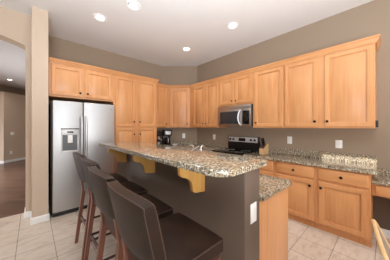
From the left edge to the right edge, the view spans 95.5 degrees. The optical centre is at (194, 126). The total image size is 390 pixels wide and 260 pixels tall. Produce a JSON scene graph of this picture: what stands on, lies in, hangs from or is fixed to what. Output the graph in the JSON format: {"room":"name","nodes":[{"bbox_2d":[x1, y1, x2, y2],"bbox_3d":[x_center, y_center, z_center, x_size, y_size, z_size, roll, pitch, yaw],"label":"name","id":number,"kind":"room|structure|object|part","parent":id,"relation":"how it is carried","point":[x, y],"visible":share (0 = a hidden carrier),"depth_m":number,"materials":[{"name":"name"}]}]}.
{"room":"kitchen","nodes":[
{"label":"kitchen","id":0,"kind":"room"},
{"bbox_2d":[0,91,25,160],"bbox_3d":[-8.097,0.017,7.669,1.753,2.800,4.993,0,0,23],"label":"wall","id":1,"kind":"structure","parent":0,"point":[12,106],"depth_m":7.24,"materials":[{"name":"beige paint"}]},
{"bbox_2d":[0,157,25,163],"bbox_3d":[-7.848,1.369,7.566,1.238,0.095,5.006,0,0,23],"label":"baseboard","id":2,"kind":"structure","parent":1,"relation":"attached to","point":[23,158],"depth_m":7.23,"materials":[{"name":"white wood"}]},
{"bbox_2d":[0,84,25,95],"bbox_3d":[-8.068,-1.171,7.262,0.100,1.176,5.700,0,0,0],"label":"wall","id":3,"kind":"structure","parent":0,"point":[4,88],"depth_m":7.77,"materials":[{"name":"beige paint"}]},
{"bbox_2d":[0,6,31,213],"bbox_3d":[-3.842,-0.171,1.816,3.188,3.176,0.230,0,0,-42],"label":"wall","id":4,"kind":"structure","parent":0,"point":[15,27],"depth_m":2.77,"materials":[{"name":"beige paint"}]},
{"bbox_2d":[24,207,29,217],"bbox_3d":[-2.700,1.369,2.854,0.071,0.095,0.244,0,0,-42],"label":"baseboard","id":5,"kind":"structure","parent":4,"relation":"attached to","point":[26,214],"depth_m":2.77,"materials":[{"name":"white wood"}]},
{"bbox_2d":[32,6,47,217],"bbox_3d":[-2.649,-0.171,3.011,0.187,3.176,1.020,0,0,-42],"label":"wall column","id":6,"kind":"structure","parent":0,"point":[39,16],"depth_m":2.63,"materials":[{"name":"beige paint"}]},
{"bbox_2d":[30,210,49,224],"bbox_3d":[-2.408,1.369,2.748,0.215,0.095,0.333,0,0,-42],"label":"baseboard","id":7,"kind":"structure","parent":6,"relation":"attached to","point":[46,217],"depth_m":2.63,"materials":[{"name":"white wood"}]},
{"bbox_2d":[48,35,162,140],"bbox_3d":[-1.662,-0.171,4.526,3.315,3.176,0.120,0,0,-42],"label":"wall","id":8,"kind":"structure","parent":0,"point":[58,48],"depth_m":4.01,"materials":[{"name":"beige paint"}]},
{"bbox_2d":[48,62,112,103],"bbox_3d":[-2.224,-0.790,3.455,1.008,0.565,0.700,0,0,-42],"label":"upper cabinet","id":9,"kind":"object","parent":8,"relation":"attached to","point":[65,83],"visible":0.96,"depth_m":3.17,"materials":[{"name":"brown wood"}]},
{"bbox_3d":[-2.197,-0.790,3.058,0.443,0.505,0.022,0,0,-43],"label":"door","id":10,"kind":"part","parent":9,"relation":"part of","materials":[{"name":"brown wood"}]},
{"bbox_3d":[-1.840,-0.790,3.386,0.458,0.505,0.022,0,0,-43],"label":"door","id":11,"kind":"part","parent":9,"relation":"part of","materials":[{"name":"brown wood"}]},
{"bbox_2d":[157,87,167,127],"bbox_3d":[-1.025,-0.528,4.771,0.550,1.090,0.380,0,0,-42],"label":"upper cabinet","id":12,"kind":"object","parent":8,"relation":"attached to","point":[162,93],"visible":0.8,"depth_m":4.70,"materials":[{"name":"brown wood"}]},
{"bbox_2d":[163,66,196,140],"bbox_3d":[-0.428,-0.171,5.115,0.700,3.176,0.680,0,0,-42],"label":"wall","id":13,"kind":"structure","parent":0,"point":[172,75],"depth_m":5.11,"materials":[{"name":"beige paint"}]},
{"bbox_2d":[168,88,189,127],"bbox_3d":[-0.428,-0.528,4.948,1.014,1.090,0.312,0,0,3],"label":"upper cabinet","id":14,"kind":"object","parent":13,"relation":"attached to","point":[178,99],"visible":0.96,"depth_m":4.83,"materials":[{"name":"brown wood"}]},
{"bbox_2d":[0,0,372,89],"bbox_3d":[-3.163,-1.809,3.666,6.930,0.100,16.320,0,0,-42],"label":"ceiling","id":15,"kind":"structure","parent":0,"point":[157,33],"depth_m":3.04,"materials":[{"name":"white paint"}]},
{"bbox_2d":[93,13,106,21],"bbox_3d":[-1.526,-1.752,2.843,0.206,0.011,0.206,0,0,-42],"label":"recessed light","id":16,"kind":"object","parent":15,"relation":"in","point":[99,17],"visible":1,"depth_m":2.83,"materials":[{"name":"white"}]},
{"bbox_2d":[126,1,140,10],"bbox_3d":[-0.890,-1.752,2.563,0.206,0.011,0.206,0,0,-42],"label":"recessed light","id":17,"kind":"object","parent":15,"relation":"in","point":[133,5],"visible":1,"depth_m":2.55,"materials":[{"name":"white"}]},
{"bbox_2d":[182,47,190,50],"bbox_3d":[-0.192,-1.752,3.991,0.206,0.011,0.206,0,0,-42],"label":"recessed light","id":18,"kind":"object","parent":15,"relation":"in","point":[183,48],"visible":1,"depth_m":3.99,"materials":[{"name":"white"}]},
{"bbox_2d":[226,22,238,28],"bbox_3d":[0.650,-1.752,3.067,0.206,0.011,0.206,0,0,-42],"label":"recessed light","id":19,"kind":"object","parent":15,"relation":"in","point":[232,25],"visible":1,"depth_m":3.06,"materials":[{"name":"white"}]},
{"bbox_2d":[0,159,389,259],"bbox_3d":[-3.163,1.467,3.666,6.930,0.100,16.320,0,0,-42],"label":"floor","id":20,"kind":"structure","parent":0,"point":[54,238],"depth_m":2.25,"materials":[{"name":"beige tile"}]},
{"bbox_2d":[48,100,113,216],"bbox_3d":[-2.130,0.493,3.324,0.940,1.823,0.941,0,0,-42],"label":"refrigerator","id":21,"kind":"object","parent":20,"relation":"on","point":[79,127],"visible":0.82,"depth_m":2.92,"materials":[{"name":"silver metal"}]},
{"bbox_3d":[-2.074,0.462,2.893,0.406,1.760,0.068,0,0,-43],"label":"freezer door","id":22,"kind":"part","parent":21,"relation":"part of","materials":[{"name":"silver metal"}]},
{"bbox_3d":[-2.029,0.217,2.876,0.235,0.370,0.026,0,0,-43],"label":"dispenser frame","id":23,"kind":"part","parent":21,"relation":"part of","materials":[{"name":"silver metal"}]},
{"bbox_3d":[-2.027,0.195,2.874,0.065,0.125,0.017,0,0,-43],"label":"spout","id":24,"kind":"part","parent":21,"relation":"part of","materials":[{"name":"white plastic"}]},
{"bbox_3d":[-1.896,0.217,2.960,0.038,0.823,0.089,0,0,-43],"label":"handle","id":25,"kind":"part","parent":21,"relation":"part of","materials":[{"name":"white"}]},
{"bbox_3d":[-1.849,0.217,3.003,0.038,0.823,0.089,0,0,-43],"label":"handle","id":26,"kind":"part","parent":21,"relation":"part of","materials":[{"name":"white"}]},
{"bbox_3d":[-1.732,0.462,3.206,0.504,1.760,0.068,0,0,-43],"label":"door","id":27,"kind":"part","parent":21,"relation":"part of","materials":[{"name":"silver metal"}]},
{"bbox_2d":[72,152,127,259],"bbox_3d":[-1.167,0.857,2.165,0.539,1.120,0.456,0,0,-42],"label":"bar stool","id":28,"kind":"object","parent":20,"relation":"on","point":[77,156],"visible":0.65,"depth_m":2.03,"materials":[{"name":"brown leather"}]},
{"bbox_3d":[-1.312,0.446,2.032,0.140,0.293,0.452,0,0,-43],"label":"backrest","id":29,"kind":"part","parent":28,"relation":"part of","materials":[{"name":"brown leather"}]},
{"bbox_3d":[-1.419,0.997,2.193,0.117,0.840,0.052,0,0,-43],"label":"leg","id":30,"kind":"part","parent":28,"relation":"part of","materials":[{"name":"brown wood"}]},
{"bbox_3d":[-1.162,0.997,1.913,0.117,0.840,0.052,0,0,-43],"label":"leg","id":31,"kind":"part","parent":28,"relation":"part of","materials":[{"name":"brown wood"}]},
{"bbox_3d":[-1.123,0.676,2.206,0.410,0.086,0.430,0,0,-43],"label":"seat","id":32,"kind":"part","parent":28,"relation":"part of","materials":[{"name":"brown leather"}]},
{"bbox_2d":[81,157,146,259],"bbox_3d":[-0.832,0.857,1.795,0.539,1.120,0.456,0,0,-42],"label":"bar stool","id":33,"kind":"object","parent":20,"relation":"on","point":[85,161],"visible":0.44,"depth_m":1.80,"materials":[{"name":"brown leather"}]},
{"bbox_3d":[-1.083,0.997,1.822,0.117,0.840,0.052,0,0,-43],"label":"leg","id":34,"kind":"part","parent":33,"relation":"part of","materials":[{"name":"brown wood"}]},
{"bbox_3d":[-0.977,0.446,1.662,0.140,0.293,0.452,0,0,-43],"label":"backrest","id":35,"kind":"part","parent":33,"relation":"part of","materials":[{"name":"brown leather"}]},
{"bbox_3d":[-0.787,0.676,1.836,0.410,0.086,0.430,0,0,-43],"label":"seat","id":36,"kind":"part","parent":33,"relation":"part of","materials":[{"name":"brown leather"}]},
{"bbox_2d":[88,166,172,259],"bbox_3d":[-0.516,0.857,1.392,0.539,1.120,0.456,0,0,-42],"label":"bar stool","id":37,"kind":"object","parent":20,"relation":"on","point":[99,179],"visible":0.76,"depth_m":1.22,"materials":[{"name":"brown leather"}]},
{"bbox_3d":[-0.768,0.997,1.419,0.117,0.840,0.052,0,0,-43],"label":"leg","id":38,"kind":"part","parent":37,"relation":"part of","materials":[{"name":"brown wood"}]},
{"bbox_3d":[-0.662,0.446,1.259,0.140,0.293,0.452,0,0,-43],"label":"backrest","id":39,"kind":"part","parent":37,"relation":"part of","materials":[{"name":"brown leather"}]},
{"bbox_3d":[-0.472,0.748,1.433,0.394,0.058,0.404,0,0,-43],"label":"seat frame","id":40,"kind":"part","parent":37,"relation":"part of","materials":[{"name":"brown wood"}]},
{"bbox_3d":[-0.511,0.997,1.139,0.117,0.840,0.052,0,0,-43],"label":"leg","id":41,"kind":"part","parent":37,"relation":"part of","materials":[{"name":"brown wood"}]},
{"bbox_3d":[-0.472,0.676,1.433,0.410,0.086,0.430,0,0,-43],"label":"seat","id":42,"kind":"part","parent":37,"relation":"part of","materials":[{"name":"brown leather"}]},
{"bbox_2d":[108,75,156,172],"bbox_3d":[-1.478,0.172,4.122,0.990,2.490,0.675,0,0,-42],"label":"pantry cabinet","id":43,"kind":"object","parent":20,"relation":"on","point":[134,102],"visible":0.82,"depth_m":3.85,"materials":[{"name":"brown wood"}]},
{"bbox_2d":[49,57,158,82],"bbox_3d":[-1.844,-1.093,3.807,2.045,0.084,0.695,0,0,-42],"label":"crown molding","id":44,"kind":"structure","parent":43,"relation":"attached to","point":[51,60],"depth_m":3.36,"materials":[{"name":"brown wood"}]},
{"bbox_3d":[-1.462,0.652,3.731,0.425,1.270,0.022,0,0,-43],"label":"door","id":45,"kind":"part","parent":43,"relation":"part of","materials":[{"name":"brown wood"}]},
{"bbox_3d":[-1.462,-0.525,3.731,0.425,1.035,0.022,0,0,-43],"label":"door","id":46,"kind":"part","parent":43,"relation":"part of","materials":[{"name":"brown wood"}]},
{"bbox_3d":[-1.098,0.652,4.066,0.435,1.270,0.022,0,0,-43],"label":"door","id":47,"kind":"part","parent":43,"relation":"part of","materials":[{"name":"brown wood"}]},
{"bbox_3d":[-1.098,-0.525,4.066,0.435,1.035,0.022,0,0,-43],"label":"door","id":48,"kind":"part","parent":43,"relation":"part of","materials":[{"name":"brown wood"}]},
{"bbox_2d":[107,180,222,259],"bbox_3d":[-0.177,0.857,1.007,0.539,1.120,0.456,0,0,-42],"label":"bar stool","id":49,"kind":"object","parent":20,"relation":"on","point":[144,236],"visible":1,"depth_m":0.86,"materials":[{"name":"brown leather"}]},
{"bbox_3d":[-0.429,0.997,1.034,0.117,0.840,0.052,0,0,-43],"label":"leg","id":50,"kind":"part","parent":49,"relation":"part of","materials":[{"name":"brown wood"}]},
{"bbox_3d":[-0.323,0.446,0.874,0.140,0.293,0.452,0,0,-43],"label":"backrest","id":51,"kind":"part","parent":49,"relation":"part of","materials":[{"name":"brown leather"}]},
{"bbox_3d":[-0.133,0.748,1.048,0.394,0.058,0.404,0,0,-43],"label":"seat frame","id":52,"kind":"part","parent":49,"relation":"part of","materials":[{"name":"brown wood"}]},
{"bbox_3d":[-0.133,0.676,1.048,0.410,0.086,0.430,0,0,-43],"label":"seat","id":53,"kind":"part","parent":49,"relation":"part of","materials":[{"name":"brown leather"}]},
{"bbox_2d":[108,148,287,259],"bbox_3d":[-0.300,0.853,2.224,1.016,1.128,2.415,0,0,-42],"label":"kitchen island","id":54,"kind":"object","parent":20,"relation":"on","point":[221,205],"visible":0.66,"depth_m":1.39,"materials":[{"name":"brown paint"}]},
{"bbox_2d":[99,141,266,176],"bbox_3d":[-0.476,0.268,2.066,0.580,0.041,2.470,0,0,-42],"label":"island countertop","id":55,"kind":"structure","parent":54,"relation":"on","point":[208,163],"depth_m":1.39,"materials":[{"name":"stone"}]},
{"bbox_2d":[250,202,256,223],"bbox_3d":[0.407,0.595,1.228,0.078,0.135,0.008,0,0,-42],"label":"outlet","id":56,"kind":"object","parent":54,"relation":"attached to","point":[253,207],"visible":1,"depth_m":1.22,"materials":[{"name":"white plastic"}]},
{"bbox_3d":[-0.142,0.980,2.369,0.544,0.874,2.415,0,0,-43],"label":"panel","id":57,"kind":"part","parent":54,"relation":"part of","materials":[{"name":"brown wood"}]},
{"bbox_2d":[259,174,291,201],"bbox_3d":[-0.132,0.521,2.378,0.566,0.039,2.475,0,0,-42],"label":"island countertop","id":58,"kind":"structure","parent":54,"relation":"on","point":[269,186],"depth_m":1.52,"materials":[{"name":"stone"}]},
{"bbox_2d":[212,136,259,155],"bbox_3d":[0.840,0.815,3.726,0.697,1.205,0.770,0,0,-42],"label":"range","id":59,"kind":"object","parent":20,"relation":"on","point":[237,145],"visible":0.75,"depth_m":3.79,"materials":[{"name":"black"}]},
{"bbox_2d":[212,148,258,154],"bbox_3d":[0.833,0.508,3.720,0.575,0.028,0.770,0,0,-43],"label":"cooktop","id":60,"kind":"object","parent":59,"relation":"in","point":[236,151],"depth_m":3.68,"materials":[{"name":"black glass"}]},
{"bbox_3d":[1.044,0.277,3.914,0.022,0.110,0.726,0,0,-43],"label":"control panel","id":61,"kind":"part","parent":59,"relation":"part of","materials":[{"name":"silver metal"}]},
{"bbox_2d":[259,160,274,176],"bbox_3d":[1.308,0.980,3.250,0.660,0.875,0.551,0,0,-42],"label":"base cabinet","id":62,"kind":"object","parent":20,"relation":"on","point":[269,169],"visible":0.05,"depth_m":2.91,"materials":[{"name":"brown wood"}]},
{"bbox_3d":[1.093,0.637,3.054,0.022,0.150,0.490,0,0,-43],"label":"drawer","id":63,"kind":"part","parent":62,"relation":"part of","materials":[{"name":"brown wood"}]},
{"bbox_3d":[1.093,1.022,3.054,0.022,0.560,0.490,0,0,-43],"label":"door","id":64,"kind":"part","parent":62,"relation":"part of","materials":[{"name":"brown wood"}]},
{"bbox_2d":[275,161,316,227],"bbox_3d":[1.684,0.980,2.840,0.660,0.875,0.558,0,0,-42],"label":"base cabinet","id":65,"kind":"object","parent":20,"relation":"on","point":[302,191],"visible":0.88,"depth_m":2.57,"materials":[{"name":"brown wood"}]},
{"bbox_3d":[1.472,0.637,2.640,0.022,0.150,0.505,0,0,-43],"label":"drawer","id":66,"kind":"part","parent":65,"relation":"part of","materials":[{"name":"brown wood"}]},
{"bbox_3d":[1.472,1.022,2.640,0.022,0.560,0.505,0,0,-43],"label":"door","id":67,"kind":"part","parent":65,"relation":"part of","materials":[{"name":"brown wood"}]},
{"bbox_2d":[316,167,373,246],"bbox_3d":[2.056,0.980,2.433,0.660,0.875,0.540,0,0,-42],"label":"base cabinet","id":68,"kind":"object","parent":20,"relation":"on","point":[344,199],"visible":0.92,"depth_m":2.21,"materials":[{"name":"brown wood"}]},
{"bbox_2d":[243,146,377,174],"bbox_3d":[1.698,0.469,2.834,0.643,0.144,1.695,0,0,-42],"label":"countertop","id":69,"kind":"structure","parent":68,"relation":"on","point":[367,164],"depth_m":2.65,"materials":[{"name":"stone"}]},
{"bbox_2d":[259,143,268,154],"bbox_3d":[1.275,0.402,3.271,0.180,0.199,0.092,0,0,-42],"label":"knife block","id":70,"kind":"object","parent":69,"relation":"on","point":[263,150],"visible":0.87,"depth_m":3.23,"materials":[{"name":"brown wood"}]},
{"bbox_3d":[1.844,0.637,2.234,0.022,0.150,0.488,0,0,-43],"label":"drawer","id":71,"kind":"part","parent":68,"relation":"part of","materials":[{"name":"brown wood"}]},
{"bbox_3d":[1.845,1.022,2.233,0.022,0.560,0.480,0,0,-43],"label":"door","id":72,"kind":"part","parent":68,"relation":"part of","materials":[{"name":"brown wood"}]},
{"bbox_2d":[371,219,389,259],"bbox_3d":[0.987,0.934,0.590,0.548,0.969,0.447,0,0,40],"label":"dining chair","id":73,"kind":"object","parent":20,"relation":"on","point":[384,247],"visible":1,"depth_m":0.75,"materials":[{"name":"brown wood"}]},
{"bbox_3d":[0.841,0.637,0.713,0.159,0.360,0.420,0,0,40],"label":"panel","id":74,"kind":"part","parent":73,"relation":"part of","materials":[{"name":"beige wood"}]},
{"bbox_3d":[2.794,1.047,1.713,0.535,0.740,0.480,0,0,-43],"label":"base cabinet","id":75,"kind":"object","parent":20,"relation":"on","visible":0},
{"bbox_2d":[372,168,389,186],"bbox_3d":[2.641,0.616,1.898,0.518,0.118,1.030,0,0,-42],"label":"countertop","id":76,"kind":"structure","parent":75,"relation":"on","point":[382,177],"depth_m":2.23,"materials":[{"name":"stone"}]},
{"bbox_3d":[-0.396,0.979,4.854,0.985,0.875,1.088,0,0,-43],"label":"base cabinet","id":77,"kind":"object","parent":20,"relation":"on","visible":0},
{"bbox_2d":[160,141,227,151],"bbox_3d":[-0.260,0.469,4.489,1.293,0.144,1.826,0,0,-42],"label":"countertop","id":78,"kind":"structure","parent":77,"relation":"on","point":[210,146],"depth_m":4.68,"materials":[{"name":"stone"}]},
{"bbox_2d":[157,131,161,144],"bbox_3d":[-0.958,0.301,4.538,0.200,0.400,0.374,0,0,-42],"label":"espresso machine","id":79,"kind":"object","parent":78,"relation":"on","point":[159,133],"visible":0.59,"depth_m":4.49,"materials":[{"name":"black plastic"}]},
{"bbox_2d":[162,130,171,145],"bbox_3d":[-0.744,0.286,4.723,0.200,0.430,0.334,0,0,-22],"label":"coffee maker","id":80,"kind":"object","parent":78,"relation":"on","point":[166,134],"visible":0.93,"depth_m":4.63,"materials":[{"name":"black plastic"}]},
{"bbox_2d":[197,0,389,168],"bbox_3d":[2.185,-0.171,2.870,0.120,3.176,7.920,0,0,-42],"label":"wall","id":81,"kind":"structure","parent":0,"point":[371,18],"depth_m":2.84,"materials":[{"name":"beige paint"}]},
{"bbox_2d":[160,141,227,147],"bbox_3d":[-0.190,0.450,4.806,2.237,0.105,0.677,0,0,12],"label":"backsplash","id":82,"kind":"structure","parent":81,"relation":"attached to","point":[216,144],"depth_m":4.91,"materials":[{"name":"stone"}]},
{"bbox_2d":[190,81,227,127],"bbox_3d":[0.313,-0.528,4.543,0.380,1.090,1.030,0,0,-42],"label":"upper cabinet","id":83,"kind":"object","parent":81,"relation":"attached to","point":[204,99],"visible":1,"depth_m":4.36,"materials":[{"name":"brown wood"}]},
{"bbox_3d":[0.097,-0.524,4.555,0.022,1.038,0.410,0,0,-43],"label":"door","id":84,"kind":"part","parent":83,"relation":"part of","materials":[{"name":"brown wood"}]},
{"bbox_3d":[0.396,-0.524,4.229,0.022,1.038,0.395,0,0,-43],"label":"door","id":85,"kind":"part","parent":83,"relation":"part of","materials":[{"name":"brown wood"}]},
{"bbox_2d":[219,73,252,106],"bbox_3d":[0.946,-0.765,3.852,0.380,0.615,0.845,0,0,-42],"label":"upper cabinet","id":86,"kind":"object","parent":81,"relation":"attached to","point":[235,91],"visible":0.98,"depth_m":3.70,"materials":[{"name":"brown wood"}]},
{"bbox_3d":[0.695,-0.768,3.903,0.022,0.550,0.380,0,0,-43],"label":"door","id":87,"kind":"part","parent":86,"relation":"part of","materials":[{"name":"brown wood"}]},
{"bbox_2d":[218,104,252,126],"bbox_3d":[0.926,-0.226,3.809,0.467,0.435,0.805,0,0,-42],"label":"microwave","id":88,"kind":"object","parent":86,"relation":"attached to","point":[238,115],"visible":0.96,"depth_m":3.63,"materials":[{"name":"silver metal"}]},
{"bbox_3d":[0.734,-0.188,3.782,0.022,0.360,0.585,0,0,-43],"label":"door","id":89,"kind":"part","parent":88,"relation":"part of","materials":[{"name":"silver metal"}]},
{"bbox_3d":[1.007,-0.188,3.484,0.022,0.360,0.217,0,0,-43],"label":"control panel","id":90,"kind":"part","parent":88,"relation":"part of","materials":[{"name":"silver metal"}]},
{"bbox_3d":[0.977,-0.768,3.595,0.022,0.550,0.385,0,0,-43],"label":"door","id":91,"kind":"part","parent":86,"relation":"part of","materials":[{"name":"brown wood"}]},
{"bbox_2d":[253,66,283,127],"bbox_3d":[1.429,-0.528,3.325,0.380,1.090,0.580,0,0,-42],"label":"upper cabinet","id":92,"kind":"object","parent":81,"relation":"attached to","point":[268,85],"visible":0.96,"depth_m":3.20,"materials":[{"name":"brown wood"}]},
{"bbox_2d":[287,136,291,143],"bbox_3d":[1.742,0.242,3.259,0.008,0.135,0.082,0,0,-42],"label":"outlet","id":93,"kind":"object","parent":81,"relation":"attached to","point":[289,139],"visible":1,"depth_m":3.26,"materials":[{"name":"white plastic"}]},
{"bbox_2d":[260,146,376,163],"bbox_3d":[1.926,0.450,3.046,0.020,0.105,1.690,0,0,-43],"label":"backsplash","id":94,"kind":"structure","parent":81,"relation":"attached to","point":[321,154],"depth_m":2.82,"materials":[{"name":"stone"}]},
{"bbox_2d":[284,43,376,127],"bbox_3d":[1.993,-0.528,2.709,0.380,1.090,1.086,0,0,-42],"label":"upper cabinet","id":95,"kind":"object","parent":81,"relation":"attached to","point":[339,89],"visible":0.99,"depth_m":2.50,"materials":[{"name":"brown wood"}]},
{"bbox_2d":[157,34,380,88],"bbox_3d":[0.845,-1.093,3.639,4.178,0.084,0.809,0,0,35],"label":"crown molding","id":96,"kind":"structure","parent":95,"relation":"attached to","point":[376,39],"depth_m":2.86,"materials":[{"name":"brown wood"}]},
{"bbox_3d":[1.683,-0.524,2.825,0.022,1.038,0.467,0,0,-43],"label":"door","id":97,"kind":"part","parent":95,"relation":"part of","materials":[{"name":"brown wood"}]},
{"bbox_3d":[2.067,-0.524,2.406,0.022,1.038,0.503,0,0,-43],"label":"door","id":98,"kind":"part","parent":95,"relation":"part of","materials":[{"name":"brown wood"}]},
{"bbox_2d":[335,140,341,147],"bbox_3d":[2.222,0.265,2.735,0.008,0.125,0.085,0,0,-42],"label":"outlet","id":99,"kind":"object","parent":81,"relation":"attached to","point":[338,143],"visible":1,"depth_m":2.73,"materials":[{"name":"white plastic"}]},
{"bbox_2d":[376,168,389,174],"bbox_3d":[2.825,0.596,2.065,0.020,0.078,1.028,0,0,-43],"label":"backsplash","id":100,"kind":"structure","parent":81,"relation":"attached to","point":[379,170],"depth_m":2.37,"materials":[{"name":"stone"}]},
{"bbox_2d":[374,196,389,229],"bbox_3d":[2.606,1.117,2.226,0.130,0.600,0.502,0,0,-42],"label":"wall","id":101,"kind":"structure","parent":0,"point":[381,204],"depth_m":2.31,"materials":[{"name":"brown paint"}]},
{"bbox_2d":[372,184,389,198],"bbox_3d":[2.447,0.747,2.074,0.510,0.140,0.510,0,0,-42],"label":"drawer unit","id":102,"kind":"object","parent":101,"relation":"on","point":[377,190],"visible":0.69,"depth_m":2.06,"materials":[{"name":"brown wood"}]},
{"bbox_3d":[2.288,0.747,1.928,0.022,0.116,0.450,0,0,-43],"label":"drawer","id":103,"kind":"part","parent":102,"relation":"part of","materials":[{"name":"brown wood"}]},
{"bbox_2d":[374,228,389,237],"bbox_3d":[2.553,1.369,2.177,0.014,0.095,0.500,0,0,-42],"label":"baseboard","id":104,"kind":"structure","parent":101,"relation":"attached to","point":[386,233],"depth_m":2.27,"materials":[{"name":"white wood"}]}
]}

